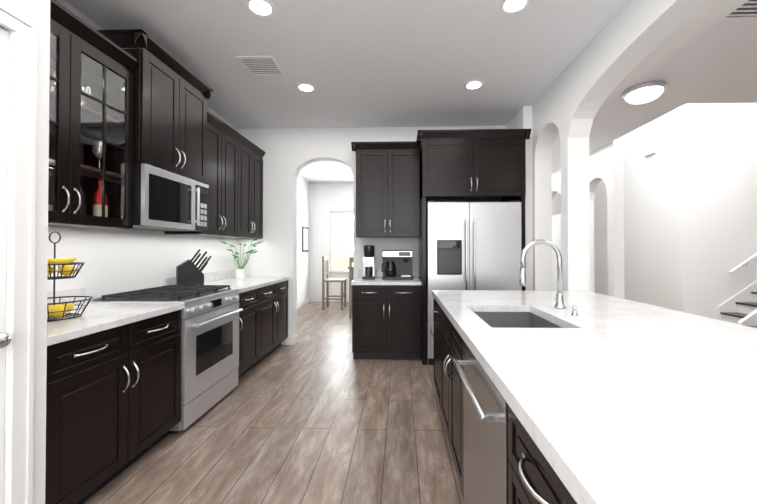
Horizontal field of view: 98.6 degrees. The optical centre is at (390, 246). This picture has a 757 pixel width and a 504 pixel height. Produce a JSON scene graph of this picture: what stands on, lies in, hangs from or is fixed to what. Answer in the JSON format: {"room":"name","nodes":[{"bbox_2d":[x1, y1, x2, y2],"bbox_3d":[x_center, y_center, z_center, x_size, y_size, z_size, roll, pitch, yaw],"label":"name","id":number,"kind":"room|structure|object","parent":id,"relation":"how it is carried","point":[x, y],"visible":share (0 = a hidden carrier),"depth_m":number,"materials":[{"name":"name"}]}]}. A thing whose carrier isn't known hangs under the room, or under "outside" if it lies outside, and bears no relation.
{"room":"kitchen","nodes":[
{"label":"kitchen","id":0,"kind":"room"},
{"bbox_2d":[0,0,49,503],"bbox_3d":[-1.553,-0.182,-0.604,0.120,2.910,3.940,0,-1,2],"label":"wall","id":1,"kind":"structure","parent":0,"point":[36,12],"depth_m":1.33,"materials":[{"name":"paint"}]},
{"bbox_2d":[0,27,11,503],"bbox_3d":[-1.436,0.232,0.849,0.116,2.098,0.754,0,-1,2],"label":"pantry door","id":2,"kind":"structure","parent":1,"relation":"in","point":[5,339],"depth_m":1.22,"materials":[{"name":"white wood"}]},
{"bbox_2d":[0,3,36,503],"bbox_3d":[-1.496,0.201,0.851,0.145,2.172,0.884,0,-1,2],"label":"door frame","id":3,"kind":"structure","parent":1,"relation":"attached to","point":[20,301],"depth_m":1.25,"materials":[{"name":"white wood"}]},
{"bbox_2d":[47,0,308,302],"bbox_3d":[-2.149,-0.133,4.443,0.170,2.910,7.305,0,-1,2],"label":"wall","id":4,"kind":"structure","parent":0,"point":[120,260],"depth_m":2.71,"materials":[{"name":"paint"}]},
{"bbox_2d":[48,0,138,228],"bbox_3d":[-1.950,-0.709,1.801,0.383,1.170,0.923,0,-1,2],"label":"upper cabinet","id":5,"kind":"object","parent":4,"relation":"attached to","point":[99,63],"visible":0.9,"depth_m":2.03,"materials":[{"name":"brown wood"}]},
{"bbox_2d":[48,67,107,216],"bbox_3d":[-1.982,-0.588,1.828,0.176,0.889,0.747,0,-1,2],"label":"glassware","id":6,"kind":"object","parent":5,"relation":"in","point":[52,85],"depth_m":2.10,"materials":[{"name":"red"}]},
{"bbox_2d":[97,29,212,183],"bbox_3d":[-1.897,-1.026,2.646,0.438,0.900,0.856,0,-1,2],"label":"upper cabinet","id":7,"kind":"object","parent":4,"relation":"attached to","point":[172,94],"visible":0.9,"depth_m":2.49,"materials":[{"name":"brown wood"}]},
{"bbox_2d":[130,163,208,230],"bbox_3d":[-1.876,-0.356,2.639,0.481,0.431,0.754,0,-1,2],"label":"microwave","id":8,"kind":"object","parent":7,"relation":"attached to","point":[164,200],"visible":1,"depth_m":2.49,"materials":[{"name":"silver metal"}]},
{"bbox_2d":[164,110,243,237],"bbox_3d":[-1.919,-0.694,3.397,0.350,1.170,0.744,0,-1,2],"label":"upper cabinet","id":9,"kind":"object","parent":4,"relation":"attached to","point":[235,171],"depth_m":3.42,"materials":[{"name":"brown wood"}]},
{"bbox_2d":[244,138,263,237],"bbox_3d":[-1.900,-0.687,4.019,0.350,1.170,0.743,0,-1,2],"label":"upper cabinet","id":10,"kind":"object","parent":4,"relation":"attached to","point":[253,161],"depth_m":4.08,"materials":[{"name":"brown wood"}]},
{"bbox_2d":[297,297,309,308],"bbox_3d":[-2.023,1.284,6.214,0.014,0.110,3.370,0,-1,2],"label":"baseboard","id":11,"kind":"structure","parent":4,"relation":"attached to","point":[307,300],"depth_m":7.41,"materials":[{"name":"white"}]},
{"bbox_2d":[302,226,308,251],"bbox_3d":[-1.974,-0.158,7.572,0.026,0.580,0.460,0,-1,2],"label":"framed picture","id":12,"kind":"object","parent":4,"relation":"attached to","point":[305,239],"visible":1,"depth_m":7.53,"materials":[{"name":"grey"}]},
{"bbox_2d":[83,302,463,503],"bbox_3d":[3.168,1.340,3.769,12.700,0.050,13.000,0,-1,2],"label":"floor","id":13,"kind":"structure","parent":0,"point":[316,413],"depth_m":2.17,"materials":[{"name":"brown wood"}]},
{"bbox_2d":[45,310,181,503],"bbox_3d":[-1.776,0.862,1.805,0.730,0.868,0.873,0,-1,2],"label":"base cabinet","id":14,"kind":"object","parent":13,"relation":"on","point":[113,403],"visible":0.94,"depth_m":1.67,"materials":[{"name":"brown wood"}]},
{"bbox_2d":[88,285,242,433],"bbox_3d":[-1.716,0.828,2.622,0.757,0.952,0.758,0,-1,2],"label":"range","id":15,"kind":"object","parent":13,"relation":"on","point":[209,346],"visible":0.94,"depth_m":2.48,"materials":[{"name":"silver metal"}]},
{"bbox_2d":[238,287,261,378],"bbox_3d":[-1.748,0.876,3.263,0.697,0.868,0.516,0,-1,2],"label":"base cabinet","id":16,"kind":"object","parent":13,"relation":"on","point":[250,318],"depth_m":3.26,"materials":[{"name":"brown wood"}]},
{"bbox_2d":[47,270,288,345],"bbox_3d":[-1.753,0.366,2.874,0.712,0.140,3.002,0,-1,2],"label":"countertop","id":17,"kind":"structure","parent":16,"relation":"on","point":[96,317],"depth_m":2.00,"materials":[{"name":"stone"}]},
{"bbox_2d":[47,231,92,321],"bbox_3d":[-1.787,0.152,1.731,0.309,0.462,0.309,0,-1,2],"label":"fruit basket","id":18,"kind":"object","parent":17,"relation":"on","point":[60,309],"visible":0.54,"depth_m":1.73,"materials":[{"name":"black metal"}]},
{"bbox_2d":[176,249,211,284],"bbox_3d":[-1.921,0.214,3.190,0.290,0.368,0.130,0,-1,-38],"label":"knife block","id":19,"kind":"object","parent":17,"relation":"on","point":[188,272],"visible":1,"depth_m":3.12,"materials":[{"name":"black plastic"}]},
{"bbox_2d":[218,238,263,278],"bbox_3d":[-1.825,0.153,4.069,0.424,0.508,0.460,0,-1,2],"label":"potted plant","id":20,"kind":"object","parent":17,"relation":"on","point":[240,272],"visible":1,"depth_m":4.01,"materials":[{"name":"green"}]},
{"bbox_2d":[262,280,287,359],"bbox_3d":[-1.729,0.882,3.885,0.697,0.868,0.971,0,-1,2],"label":"base cabinet","id":21,"kind":"object","parent":13,"relation":"on","point":[263,323],"depth_m":3.88,"materials":[{"name":"brown wood"}]},
{"bbox_2d":[322,256,346,309],"bbox_3d":[-1.199,0.782,7.032,0.450,1.130,0.445,0,-1,2],"label":"dining chair","id":22,"kind":"object","parent":13,"relation":"on","point":[325,266],"visible":1,"depth_m":6.85,"materials":[{"name":"brown wood"}]},
{"bbox_2d":[349,257,352,318],"bbox_3d":[-0.531,0.774,6.224,0.445,1.130,0.450,0,-1,2],"label":"dining chair","id":23,"kind":"object","parent":13,"relation":"on","point":[350,285],"visible":0.23,"depth_m":6.01,"materials":[{"name":"brown wood"}]},
{"bbox_2d":[352,285,421,359],"bbox_3d":[-0.032,0.883,3.986,0.790,0.868,0.664,0,-1,2],"label":"base cabinet","id":24,"kind":"object","parent":13,"relation":"on","point":[386,321],"visible":1,"depth_m":3.69,"materials":[{"name":"brown wood"}]},
{"bbox_2d":[351,269,421,284],"bbox_3d":[-0.037,0.377,4.003,0.799,0.140,0.640,0,-1,2],"label":"countertop","id":25,"kind":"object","parent":24,"relation":"on","point":[377,280],"visible":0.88,"depth_m":3.72,"materials":[{"name":"stone"}]},
{"bbox_2d":[362,245,375,278],"bbox_3d":[-0.265,0.197,4.055,0.150,0.420,0.180,0,-1,2],"label":"coffee grinder","id":26,"kind":"object","parent":25,"relation":"on","point":[369,265],"visible":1,"depth_m":3.99,"materials":[{"name":"black plastic"}]},
{"bbox_2d":[381,250,412,279],"bbox_3d":[0.084,0.227,4.044,0.381,0.360,0.260,0,-1,2],"label":"coffee maker","id":27,"kind":"object","parent":25,"relation":"on","point":[396,264],"visible":1,"depth_m":3.96,"materials":[{"name":"black plastic"}]},
{"bbox_2d":[430,298,440,407],"bbox_3d":[0.675,0.872,2.619,0.664,0.864,0.539,0,-1,2],"label":"base cabinet","id":28,"kind":"object","parent":13,"relation":"on","point":[437,343],"visible":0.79,"depth_m":2.61,"materials":[{"name":"brown wood"}]},
{"bbox_2d":[441,309,463,499],"bbox_3d":[0.654,0.865,1.929,0.663,0.864,0.838,0,-1,2],"label":"base cabinet","id":29,"kind":"object","parent":13,"relation":"on","point":[452,407],"visible":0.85,"depth_m":1.84,"materials":[{"name":"brown wood"}]},
{"bbox_2d":[419,143,525,364],"bbox_3d":[0.930,0.072,3.943,1.133,2.490,0.707,0,-1,2],"label":"tall cabinet","id":30,"kind":"object","parent":13,"relation":"on","point":[422,257],"visible":0.27,"depth_m":3.60,"materials":[{"name":"black wood"}]},
{"bbox_2d":[426,200,521,364],"bbox_3d":[0.926,0.410,3.838,1.015,1.812,0.747,0,-1,2],"label":"fridge","id":31,"kind":"object","parent":13,"relation":"on","point":[473,245],"visible":0.6,"depth_m":3.54,"materials":[{"name":"silver metal"}]},
{"bbox_2d":[453,340,508,503],"bbox_3d":[0.600,0.858,1.201,0.651,0.864,0.614,0,-1,2],"label":"dishwasher","id":32,"kind":"object","parent":13,"relation":"on","point":[486,459],"visible":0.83,"depth_m":1.14,"materials":[{"name":"silver metal"}]},
{"bbox_2d":[508,405,576,503],"bbox_3d":[0.616,0.853,0.684,0.664,0.864,0.408,0,-1,2],"label":"base cabinet","id":33,"kind":"object","parent":13,"relation":"on","point":[533,478],"visible":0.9,"depth_m":0.75,"materials":[{"name":"brown wood"}]},
{"bbox_2d":[718,281,756,327],"bbox_3d":[7.085,-0.204,4.942,4.100,3.061,1.436,0,-1,2],"label":"stairs","id":34,"kind":"structure","parent":13,"relation":"on","point":[739,307],"depth_m":5.62,"materials":[{"name":"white wood"}]},
{"bbox_2d":[309,182,353,296],"bbox_3d":[-0.096,-0.099,7.960,4.060,2.910,0.150,0,-1,2],"label":"wall","id":35,"kind":"structure","parent":0,"point":[326,199],"depth_m":7.93,"materials":[{"name":"paint"}]},
{"bbox_2d":[310,297,348,301],"bbox_3d":[-0.118,1.300,7.865,3.720,0.110,0.014,0,-1,2],"label":"baseboard","id":36,"kind":"structure","parent":35,"relation":"attached to","point":[312,299],"depth_m":7.90,"materials":[{"name":"white"}]},
{"bbox_2d":[329,212,353,272],"bbox_3d":[-0.877,-0.102,7.928,1.280,1.485,0.140,0,-1,2],"label":"window","id":37,"kind":"structure","parent":35,"relation":"in","point":[331,256],"depth_m":7.95,"materials":[{"name":"white"}]},
{"bbox_2d":[237,126,505,336],"bbox_3d":[-0.194,-0.134,4.411,4.040,2.910,0.150,0,-1,2],"label":"wall","id":38,"kind":"structure","parent":0,"point":[290,154],"depth_m":4.38,"materials":[{"name":"paint"}]},
{"bbox_2d":[281,336,294,344],"bbox_3d":[-1.677,1.266,4.363,0.779,0.110,0.017,0,-1,2],"label":"baseboard","id":39,"kind":"structure","parent":38,"relation":"attached to","point":[293,340],"depth_m":4.34,"materials":[{"name":"white"}]},
{"bbox_2d":[351,141,419,237],"bbox_3d":[-0.053,-0.691,4.143,0.840,1.160,0.383,0,-1,2],"label":"upper cabinet","id":40,"kind":"object","parent":38,"relation":"attached to","point":[387,189],"visible":0.98,"depth_m":3.98,"materials":[{"name":"brown wood"}]},
{"bbox_2d":[416,129,530,204],"bbox_3d":[0.929,-0.909,3.904,1.233,0.730,0.713,0,-1,2],"label":"upper cabinet","id":41,"kind":"object","parent":38,"relation":"attached to","point":[473,165],"visible":0.96,"depth_m":3.58,"materials":[{"name":"brown wood"}]},
{"bbox_2d":[65,0,756,182],"bbox_3d":[3.168,-1.695,3.798,12.700,0.200,13.000,0,-1,2],"label":"ceiling","id":42,"kind":"structure","parent":0,"point":[388,63],"depth_m":2.80,"materials":[{"name":"paint"}]},
{"bbox_2d":[245,0,275,17],"bbox_3d":[-0.873,-1.606,2.190,0.196,0.008,0.196,0,-1,2],"label":"recessed light","id":43,"kind":"object","parent":42,"relation":"in","point":[263,8],"visible":1,"depth_m":2.19,"materials":[{"name":"white plastic"}]},
{"bbox_2d":[236,56,285,76],"bbox_3d":[-1.141,-1.598,2.898,0.310,0.008,0.310,0,-1,2],"label":"ceiling vent","id":44,"kind":"object","parent":42,"relation":"in","point":[258,66],"visible":1,"depth_m":2.88,"materials":[{"name":"white metal"}]},
{"bbox_2d":[296,83,315,92],"bbox_3d":[-0.850,-1.595,3.280,0.196,0.008,0.196,0,-1,2],"label":"recessed light","id":45,"kind":"object","parent":42,"relation":"in","point":[306,87],"visible":1,"depth_m":3.27,"materials":[{"name":"white plastic"}]},
{"bbox_2d":[464,80,483,89],"bbox_3d":[0.830,-1.596,3.228,0.196,0.008,0.196,0,-1,2],"label":"recessed light","id":46,"kind":"object","parent":42,"relation":"in","point":[473,84],"visible":1,"depth_m":3.21,"materials":[{"name":"white plastic"}]},
{"bbox_2d":[499,0,530,14],"bbox_3d":[0.827,-1.606,2.158,0.196,0.008,0.196,0,-1,2],"label":"recessed light","id":47,"kind":"object","parent":42,"relation":"in","point":[509,7],"visible":1,"depth_m":2.17,"materials":[{"name":"white plastic"}]},
{"bbox_2d":[622,80,666,103],"bbox_3d":[2.583,-1.533,3.314,0.356,0.131,0.356,0,-1,2],"label":"light","id":48,"kind":"object","parent":42,"relation":"attached to","point":[645,92],"visible":1,"depth_m":3.22,"materials":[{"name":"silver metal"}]},
{"bbox_2d":[557,0,746,136],"bbox_3d":[1.814,-1.484,0.811,0.195,0.280,6.950,0,-1,2],"label":"soffit beam","id":49,"kind":"structure","parent":42,"relation":"attached to","point":[707,16],"depth_m":2.06,"materials":[{"name":"paint"}]},
{"bbox_2d":[721,0,756,19],"bbox_3d":[2.516,-1.606,2.096,0.400,0.008,0.400,0,-1,2],"label":"ceiling vent","id":50,"kind":"object","parent":42,"relation":"in","point":[747,9],"visible":0.73,"depth_m":2.24,"materials":[{"name":"white metal"}]},
{"bbox_2d":[506,106,532,290],"bbox_3d":[1.574,-0.138,3.987,0.100,2.910,0.590,0,-1,2],"label":"wall","id":51,"kind":"structure","parent":0,"point":[522,118],"depth_m":3.70,"materials":[{"name":"paint"}]},
{"bbox_2d":[552,192,559,215],"bbox_3d":[5.859,-1.323,10.140,7.710,5.400,0.150,0,-1,2],"label":"wall","id":52,"kind":"structure","parent":0,"point":[556,205],"depth_m":10.09,"materials":[{"name":"paint"}]},
{"bbox_2d":[552,136,623,298],"bbox_3d":[3.509,-1.348,7.586,0.150,5.400,5.400,0,-1,2],"label":"wall","id":53,"kind":"structure","parent":0,"point":[606,163],"depth_m":4.93,"materials":[{"name":"paint"}]},
{"bbox_2d":[552,214,560,290],"bbox_3d":[3.443,0.345,6.821,0.113,1.990,0.974,0,-1,2],"label":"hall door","id":54,"kind":"structure","parent":53,"relation":"in","point":[556,230],"depth_m":6.81,"materials":[{"name":"white"}]},
{"bbox_2d":[532,0,711,290],"bbox_3d":[1.621,-0.169,0.804,0.190,2.910,6.950,0,-1,2],"label":"wall","id":55,"kind":"structure","parent":0,"point":[619,48],"depth_m":2.91,"materials":[{"name":"paint"}]},
{"bbox_2d":[560,104,691,313],"bbox_3d":[5.282,-1.344,7.982,0.150,5.400,4.500,0,-1,2],"label":"wall","id":56,"kind":"structure","parent":0,"point":[657,228],"depth_m":6.33,"materials":[{"name":"paint"}]},
{"bbox_2d":[644,145,655,155],"bbox_3d":[5.137,-1.889,6.436,0.044,0.160,0.250,0,-1,2],"label":"door chime","id":57,"kind":"object","parent":56,"relation":"attached to","point":[649,150],"visible":1,"depth_m":6.42,"materials":[{"name":"white plastic"}]},
{"bbox_2d":[690,103,756,319],"bbox_3d":[7.435,-1.366,5.740,4.290,5.400,0.150,0,-1,2],"label":"wall","id":58,"kind":"structure","parent":0,"point":[723,153],"depth_m":5.71,"materials":[{"name":"paint"}]},
{"bbox_2d":[728,253,756,273],"bbox_3d":[7.410,-0.608,5.609,3.115,2.176,0.092,0,-1,2],"label":"stair handrail","id":59,"kind":"object","parent":58,"relation":"attached to","point":[743,263],"visible":1,"depth_m":5.60,"materials":[{"name":"white wood"}]},
{"label":"outside","id":60,"kind":"structure","parent":0,"visible":0},
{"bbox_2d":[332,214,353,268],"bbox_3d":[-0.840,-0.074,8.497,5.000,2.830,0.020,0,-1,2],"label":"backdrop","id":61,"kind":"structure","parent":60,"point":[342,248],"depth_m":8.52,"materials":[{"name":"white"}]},
{"bbox_3d":[0.861,0.863,1.674,0.983,0.864,2.455,0,-1,2],"label":"kitchen island","id":62,"kind":"object","parent":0,"visible":0},
{"bbox_2d":[432,290,756,503],"bbox_3d":[1.025,0.509,1.676,1.375,0.249,2.470,0,-1,2],"label":"countertop","id":63,"kind":"structure","parent":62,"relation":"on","point":[611,399],"depth_m":0.86,"materials":[{"name":"stone"}]},
{"bbox_2d":[519,239,565,308],"bbox_3d":[0.956,0.173,2.062,0.287,0.430,0.098,0,-1,2],"label":"faucet","id":64,"kind":"object","parent":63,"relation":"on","point":[559,302],"visible":1,"depth_m":2.04,"materials":[{"name":"silver metal"}]},
{"bbox_2d":[571,306,577,315],"bbox_3d":[1.027,0.359,1.813,0.036,0.052,0.035,0,-1,2],"label":"soap pump","id":65,"kind":"object","parent":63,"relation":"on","point":[574,311],"visible":1,"depth_m":1.80,"materials":[{"name":"silver metal"}]}
]}

